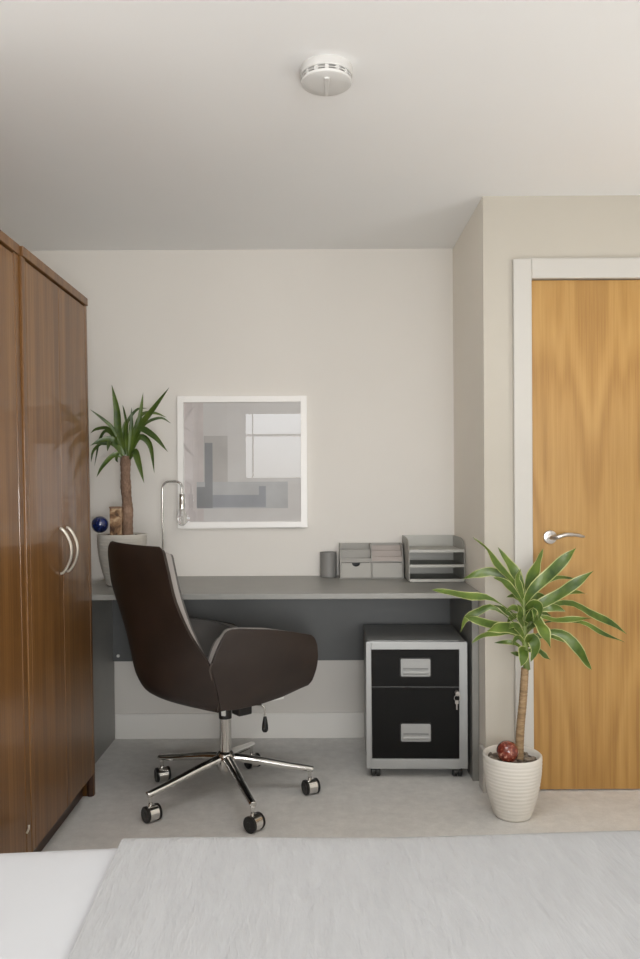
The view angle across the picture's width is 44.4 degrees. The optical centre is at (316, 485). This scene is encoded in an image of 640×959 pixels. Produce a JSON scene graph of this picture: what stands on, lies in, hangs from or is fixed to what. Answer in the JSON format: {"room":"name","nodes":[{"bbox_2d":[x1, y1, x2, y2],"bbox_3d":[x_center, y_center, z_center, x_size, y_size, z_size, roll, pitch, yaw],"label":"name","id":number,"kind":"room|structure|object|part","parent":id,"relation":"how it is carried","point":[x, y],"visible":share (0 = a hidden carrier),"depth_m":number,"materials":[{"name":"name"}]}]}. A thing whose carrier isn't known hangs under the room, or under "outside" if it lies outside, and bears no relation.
{"room":"home office","nodes":[
{"label":"home office","id":0,"kind":"room"},
{"bbox_2d":[30,249,453,713],"bbox_3d":[-0.452,0.036,3.750,2.196,2.300,0.100,0,0,0],"label":"wall","id":1,"kind":"structure","parent":0,"point":[366,335],"depth_m":3.70,"materials":[{"name":"paint"}]},
{"bbox_2d":[115,712,363,738],"bbox_3d":[-0.164,1.126,3.693,1.571,0.117,0.014,0,0,0],"label":"baseboard","id":2,"kind":"structure","parent":1,"relation":"attached to","point":[331,724],"depth_m":3.69,"materials":[{"name":"white paint"}]},
{"bbox_2d":[177,396,307,528],"bbox_3d":[-0.350,-0.113,3.688,0.608,0.622,0.023,0,0,0],"label":"framed picture","id":3,"kind":"object","parent":1,"relation":"attached to","point":[242,460],"visible":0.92,"depth_m":3.69,"materials":[{"name":"white paint"}]},
{"bbox_2d":[0,0,639,250],"bbox_3d":[0.194,-1.167,0.750,3.500,0.100,6.100,0,0,0],"label":"ceiling","id":4,"kind":"structure","parent":0,"point":[125,124],"depth_m":2.38,"materials":[{"name":"paint"}]},
{"bbox_2d":[300,54,352,95],"bbox_3d":[0.025,-1.091,2.100,0.141,0.050,0.141,0,0,0],"label":"smoke detector","id":5,"kind":"object","parent":4,"relation":"attached to","point":[326,74],"visible":1,"depth_m":2.06,"materials":[{"name":"plastic"}]},
{"bbox_2d":[41,738,639,851],"bbox_3d":[0.206,1.233,0.750,3.500,0.100,6.100,0,0,0],"label":"floor","id":6,"kind":"structure","parent":0,"point":[350,802],"depth_m":2.94,"materials":[{"name":"grey carpet"}]},
{"bbox_2d":[0,230,31,853],"bbox_3d":[-1.144,0.238,2.049,0.559,1.913,0.620,-1,0,0],"label":"wardrobe","id":7,"kind":"object","parent":6,"relation":"on","point":[15,804],"visible":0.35,"depth_m":2.26,"materials":[{"name":"brown wood"}]},
{"bbox_3d":[-1.169,-0.703,2.049,0.552,0.030,0.620,-1,0,0],"label":"panel","id":8,"kind":"part","parent":7,"relation":"part of","materials":[{"name":"brown wood"}]},
{"bbox_3d":[-1.150,0.254,2.341,0.547,1.883,0.036,-1,0,0],"label":"panel","id":9,"kind":"part","parent":7,"relation":"part of","materials":[{"name":"brown wood"}]},
{"bbox_2d":[18,246,94,851],"bbox_3d":[-1.124,0.237,2.696,0.591,1.912,0.668,-1,0,0],"label":"wardrobe","id":10,"kind":"object","parent":6,"relation":"on","point":[52,313],"visible":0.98,"depth_m":2.63,"materials":[{"name":"brown wood"}]},
{"bbox_3d":[-1.146,0.210,2.377,0.547,1.797,0.030,-1,0,0],"label":"panel","id":11,"kind":"part","parent":10,"relation":"part of","materials":[{"name":"brown wood"}]},
{"bbox_3d":[-0.885,0.210,2.546,0.022,1.792,0.303,-1,0,0],"label":"door","id":12,"kind":"part","parent":10,"relation":"part of","materials":[{"name":"brown wood"}]},
{"bbox_3d":[-1.161,-0.703,2.696,0.552,0.030,0.668,-1,0,0],"label":"panel","id":13,"kind":"part","parent":10,"relation":"part of","materials":[{"name":"brown wood"}]},
{"bbox_3d":[-0.850,0.220,2.665,0.042,0.161,0.014,-1,0,0],"label":"handle","id":14,"kind":"part","parent":10,"relation":"part of","materials":[{"name":"silver metal"}]},
{"bbox_3d":[-0.850,0.220,2.733,0.042,0.161,0.014,-1,0,0],"label":"handle","id":15,"kind":"part","parent":10,"relation":"part of","materials":[{"name":"silver metal"}]},
{"bbox_3d":[-0.885,0.210,2.852,0.022,1.792,0.303,-1,0,0],"label":"door","id":16,"kind":"part","parent":10,"relation":"part of","materials":[{"name":"brown wood"}]},
{"bbox_3d":[-1.145,0.253,3.018,0.547,1.882,0.024,-1,0,0],"label":"panel","id":17,"kind":"part","parent":10,"relation":"part of","materials":[{"name":"brown wood"}]},
{"bbox_2d":[108,541,320,833],"bbox_3d":[-0.386,0.694,2.958,0.691,0.984,0.680,0,0,-41],"label":"swivel chair","id":18,"kind":"object","parent":6,"relation":"on","point":[226,669],"visible":1,"depth_m":2.74,"materials":[{"name":"brown leather"}]},
{"bbox_3d":[-0.570,0.477,2.830,0.220,0.537,0.479,0,0,-38],"label":"edge trim","id":19,"kind":"part","parent":18,"relation":"part of","materials":[{"name":"grey leather"}]},
{"bbox_3d":[-0.484,1.063,2.883,0.318,0.085,0.038,0,0,-41],"label":"leg","id":20,"kind":"part","parent":18,"relation":"part of","materials":[{"name":"silver metal"}]},
{"bbox_3d":[-0.502,1.063,3.092,0.318,0.085,0.038,0,0,31],"label":"leg","id":21,"kind":"part","parent":18,"relation":"part of","materials":[{"name":"silver metal"}]},
{"bbox_3d":[-0.505,0.655,3.209,0.459,0.263,0.075,0,0,-38],"label":"armrest","id":22,"kind":"part","parent":18,"relation":"part of","materials":[{"name":"brown leather"}]},
{"bbox_3d":[-0.495,0.654,3.197,0.456,0.257,0.082,0,0,-38],"label":"edge trim","id":23,"kind":"part","parent":18,"relation":"part of","materials":[{"name":"brown leather"}]},
{"bbox_3d":[-0.280,1.062,2.836,0.038,0.085,0.318,0,0,-23],"label":"leg","id":24,"kind":"part","parent":18,"relation":"part of","materials":[{"name":"silver metal"}]},
{"bbox_3d":[-0.309,1.062,3.174,0.038,0.085,0.318,0,0,13],"label":"leg","id":25,"kind":"part","parent":18,"relation":"part of","materials":[{"name":"silver metal"}]},
{"bbox_3d":[-0.196,0.636,2.814,0.456,0.290,0.082,0,0,-38],"label":"edge trim","id":26,"kind":"part","parent":18,"relation":"part of","materials":[{"name":"grey leather"}]},
{"bbox_3d":[-0.226,0.883,2.990,0.081,0.110,0.025,0,0,-4],"label":"lever","id":27,"kind":"part","parent":18,"relation":"part of","materials":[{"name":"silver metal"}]},
{"bbox_3d":[-0.186,0.638,2.802,0.459,0.294,0.076,0,0,-38],"label":"armrest","id":28,"kind":"part","parent":18,"relation":"part of","materials":[{"name":"brown leather"}]},
{"bbox_3d":[-0.172,1.061,3.016,0.318,0.085,0.038,0,0,-5],"label":"leg","id":29,"kind":"part","parent":18,"relation":"part of","materials":[{"name":"silver metal"}]},
{"bbox_2d":[92,576,480,780],"bbox_3d":[-0.164,0.804,3.388,1.624,0.762,0.620,0,0,0],"label":"desk","id":30,"kind":"object","parent":6,"relation":"on","point":[335,611],"visible":0.38,"depth_m":3.59,"materials":[{"name":"grey laminate"}]},
{"bbox_3d":[-0.963,0.819,3.417,0.025,0.740,0.534,0,0,0],"label":"panel","id":31,"kind":"part","parent":30,"relation":"part of","materials":[{"name":"grey laminate"}]},
{"bbox_2d":[97,532,146,586],"bbox_3d":[-0.838,0.316,3.375,0.209,0.221,0.209,0,0,0],"label":"pot","id":32,"kind":"object","parent":30,"relation":"on","point":[103,540],"depth_m":3.30,"materials":[{"name":"ceramic"}]},
{"bbox_2d":[90,387,169,586],"bbox_3d":[-0.803,-0.008,3.383,0.345,0.869,0.209,0,0,-13],"label":"yucca","id":33,"kind":"object","parent":30,"relation":"on","point":[124,441],"visible":0.65,"depth_m":3.35,"materials":[{"name":"plant"}]},
{"bbox_2d":[91,516,108,532],"bbox_3d":[-0.927,0.165,3.355,0.072,0.072,0.072,0,0,0],"label":"glass ball","id":34,"kind":"object","parent":33,"relation":"on","point":[99,524],"visible":1,"depth_m":3.33,"materials":[{"name":"blue glass"}]},
{"bbox_2d":[109,506,122,534],"bbox_3d":[-0.857,0.154,3.355,0.054,0.133,0.039,0,0,0],"label":"ornament","id":35,"kind":"object","parent":33,"relation":"on","point":[116,512],"visible":0.78,"depth_m":3.34,"materials":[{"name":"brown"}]},
{"bbox_2d":[162,480,187,549],"bbox_3d":[-0.671,0.200,3.560,0.170,0.450,0.116,0,0,0],"label":"desk lamp","id":36,"kind":"object","parent":30,"relation":"on","point":[182,518],"visible":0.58,"depth_m":3.55,"materials":[{"name":"silver metal"}]},
{"bbox_2d":[179,494,184,508],"bbox_3d":[-0.612,0.069,3.560,0.027,0.066,0.027,0,0,0],"label":"socket","id":37,"kind":"object","parent":36,"relation":"attached to","point":[181,496],"depth_m":3.55,"materials":[{"name":"silver metal"}]},
{"bbox_3d":[-0.612,0.141,3.560,0.050,0.079,0.050,0,0,0],"label":"bulb","id":38,"kind":"part","parent":36,"relation":"part of","materials":[{"name":"clear glass"}]},
{"bbox_3d":[-0.166,0.629,3.665,1.572,0.368,0.020,0,0,0],"label":"modesty panel","id":39,"kind":"part","parent":30,"relation":"part of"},
{"bbox_2d":[320,551,336,577],"bbox_3d":[0.053,0.364,3.652,0.077,0.115,0.077,0,0,0],"label":"pot","id":40,"kind":"object","parent":30,"relation":"on","point":[328,559],"visible":1,"depth_m":3.62,"materials":[{"name":"grey metal"}]},
{"bbox_2d":[339,543,403,578],"bbox_3d":[0.248,0.344,3.623,0.288,0.154,0.125,0,0,0],"label":"desk organizer","id":41,"kind":"object","parent":30,"relation":"on","point":[356,560],"visible":1,"depth_m":3.57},
{"bbox_3d":[0.106,0.344,3.623,0.005,0.154,0.125,0,0,0],"label":"panel","id":42,"kind":"part","parent":41,"relation":"part of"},
{"bbox_3d":[0.177,0.383,3.618,0.134,0.066,0.115,0,0,0],"label":"drawer","id":43,"kind":"part","parent":41,"relation":"part of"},
{"bbox_3d":[0.248,0.343,3.683,0.278,0.152,0.004,0,0,0],"label":"panel","id":44,"kind":"part","parent":41,"relation":"part of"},
{"bbox_2d":[341,561,401,562],"bbox_3d":[0.248,0.344,3.622,0.278,0.005,0.119,0,0,0],"label":"shelf","id":45,"kind":"object","parent":41,"relation":"attached to","point":[341,561],"depth_m":3.56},
{"bbox_3d":[0.248,0.419,3.623,0.278,0.003,0.117,0,0,0],"label":"panel","id":46,"kind":"part","parent":41,"relation":"part of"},
{"bbox_3d":[0.319,0.382,3.618,0.134,0.066,0.115,0,0,0],"label":"drawer","id":47,"kind":"part","parent":41,"relation":"part of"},
{"bbox_3d":[0.390,0.343,3.623,0.005,0.154,0.125,0,0,0],"label":"panel","id":48,"kind":"part","parent":41,"relation":"part of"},
{"bbox_2d":[402,535,464,581],"bbox_3d":[0.521,0.325,3.548,0.243,0.189,0.284,0,0,0],"label":"tray","id":49,"kind":"object","parent":30,"relation":"on","point":[426,558],"visible":0.97,"depth_m":3.61,"materials":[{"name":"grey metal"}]},
{"bbox_3d":[0.401,0.323,3.552,0.003,0.185,0.276,0,0,0],"label":"panel","id":50,"kind":"part","parent":49,"relation":"part of","materials":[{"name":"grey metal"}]},
{"bbox_3d":[0.521,0.323,3.688,0.237,0.185,0.003,0,0,0],"label":"panel","id":51,"kind":"part","parent":49,"relation":"part of","materials":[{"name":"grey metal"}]},
{"bbox_2d":[409,546,463,552],"bbox_3d":[0.521,0.282,3.546,0.237,0.012,0.281,0,0,0],"label":"shelf","id":52,"kind":"object","parent":49,"relation":"attached to","point":[412,549],"depth_m":3.49,"materials":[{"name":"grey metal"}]},
{"bbox_2d":[410,560,463,566],"bbox_3d":[0.521,0.347,3.546,0.237,0.012,0.281,0,0,0],"label":"shelf","id":53,"kind":"object","parent":49,"relation":"attached to","point":[413,563],"depth_m":3.51,"materials":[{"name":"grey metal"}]},
{"bbox_2d":[410,573,463,581],"bbox_3d":[0.522,0.410,3.546,0.237,0.012,0.281,0,0,0],"label":"shelf","id":54,"kind":"object","parent":49,"relation":"attached to","point":[414,577],"depth_m":3.52,"materials":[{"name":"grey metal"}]},
{"bbox_3d":[0.641,0.322,3.552,0.003,0.185,0.276,0,0,0],"label":"panel","id":55,"kind":"part","parent":49,"relation":"part of","materials":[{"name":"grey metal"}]},
{"bbox_3d":[0.634,0.811,3.412,0.026,0.740,0.544,0,0,0],"label":"panel","id":56,"kind":"part","parent":30,"relation":"part of","materials":[{"name":"grey laminate"}]},
{"bbox_2d":[364,625,467,775],"bbox_3d":[0.407,0.904,3.345,0.408,0.555,0.420,0,0,2],"label":"filing cabinet","id":57,"kind":"object","parent":6,"relation":"on","point":[416,687],"visible":1,"depth_m":3.17,"materials":[{"name":"grey metal"}]},
{"bbox_3d":[0.397,0.736,3.177,0.352,0.149,0.017,0,0,2],"label":"drawer","id":58,"kind":"part","parent":57,"relation":"part of","materials":[{"name":"black metal"}]},
{"bbox_3d":[0.398,0.957,3.177,0.352,0.285,0.017,0,0,2],"label":"drawer","id":59,"kind":"part","parent":57,"relation":"part of","materials":[{"name":"black metal"}]},
{"bbox_3d":[0.397,0.732,3.159,0.119,0.071,0.013,0,0,2],"label":"handle","id":60,"kind":"part","parent":57,"relation":"part of","materials":[{"name":"grey plastic"}]},
{"bbox_3d":[0.398,0.994,3.159,0.119,0.071,0.013,0,0,2],"label":"handle","id":61,"kind":"part","parent":57,"relation":"part of","materials":[{"name":"grey plastic"}]},
{"bbox_2d":[432,538,625,821],"bbox_3d":[0.775,0.679,2.799,0.751,1.001,0.241,0,0,0],"label":"dracaena","id":62,"kind":"object","parent":6,"relation":"on","point":[513,788],"visible":0.94,"depth_m":2.78,"materials":[{"name":"green plant"}]},
{"bbox_2d":[496,740,518,762],"bbox_3d":[0.671,0.936,2.767,0.077,0.077,0.077,0,0,0],"label":"glass ball","id":63,"kind":"object","parent":62,"relation":"on","point":[507,750],"visible":0.94,"depth_m":2.74,"materials":[{"name":"red glass"}]},
{"bbox_3d":[-0.311,0.926,0.647,1.980,0.520,1.370,0,0,-2],"label":"bed","id":64,"kind":"object","parent":6,"relation":"on","visible":0},
{"bbox_2d":[0,848,116,958],"bbox_3d":[-0.317,0.787,0.653,2.010,0.357,1.422,0,0,-2],"label":"duvet","id":65,"kind":"object","parent":64,"relation":"on","point":[47,897],"visible":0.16,"depth_m":1.17,"materials":[{"name":"white fabric"}]},
{"bbox_2d":[68,830,639,958],"bbox_3d":[0.200,0.789,0.674,1.005,0.388,1.445,0,0,-2],"label":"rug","id":66,"kind":"object","parent":65,"relation":"on","point":[558,895],"visible":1,"depth_m":1.14,"materials":[{"name":"grey fabric"}]},
{"bbox_2d":[453,197,484,746],"bbox_3d":[0.652,0.031,3.368,0.012,2.300,0.664,0,0,0],"label":"wall","id":67,"kind":"structure","parent":0,"point":[468,249],"depth_m":3.29,"materials":[{"name":"paint"}]},
{"bbox_2d":[482,745,542,821],"bbox_3d":[0.700,1.069,2.812,0.209,0.223,0.209,0,0,0],"label":"pot","id":68,"kind":"object","parent":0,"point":[513,788],"depth_m":2.74,"materials":[{"name":"white ceramic"}]},
{"bbox_2d":[483,195,639,747],"bbox_3d":[1.298,0.027,3.416,1.304,2.300,0.768,0,0,0],"label":"wall","id":69,"kind":"structure","parent":0,"point":[514,227],"depth_m":3.03,"materials":[{"name":"paint"}]},
{"bbox_2d":[479,744,486,792],"bbox_3d":[0.702,1.098,3.052,0.128,0.165,0.076,0,0,0],"label":"baseboard","id":70,"kind":"structure","parent":69,"relation":"attached to","point":[482,784],"depth_m":3.04,"materials":[{"name":"white paint"}]},
{"bbox_2d":[512,257,639,748],"bbox_3d":[1.214,0.149,3.023,0.910,2.057,0.018,0,0,0],"label":"trim","id":71,"kind":"structure","parent":69,"relation":"attached to","point":[524,270],"depth_m":3.01,"materials":[{"name":"white paint"}]},
{"bbox_2d":[532,280,639,788],"bbox_3d":[1.212,0.187,3.025,0.768,1.969,0.111,0,0,0],"label":"door","id":72,"kind":"structure","parent":69,"relation":"in","point":[586,333],"depth_m":3.04,"materials":[{"name":"brown wood"}]},
{"bbox_3d":[0.946,0.197,3.002,0.145,0.053,0.067,0,0,0],"label":"handle","id":73,"kind":"part","parent":72,"relation":"part of","materials":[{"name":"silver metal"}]}
]}

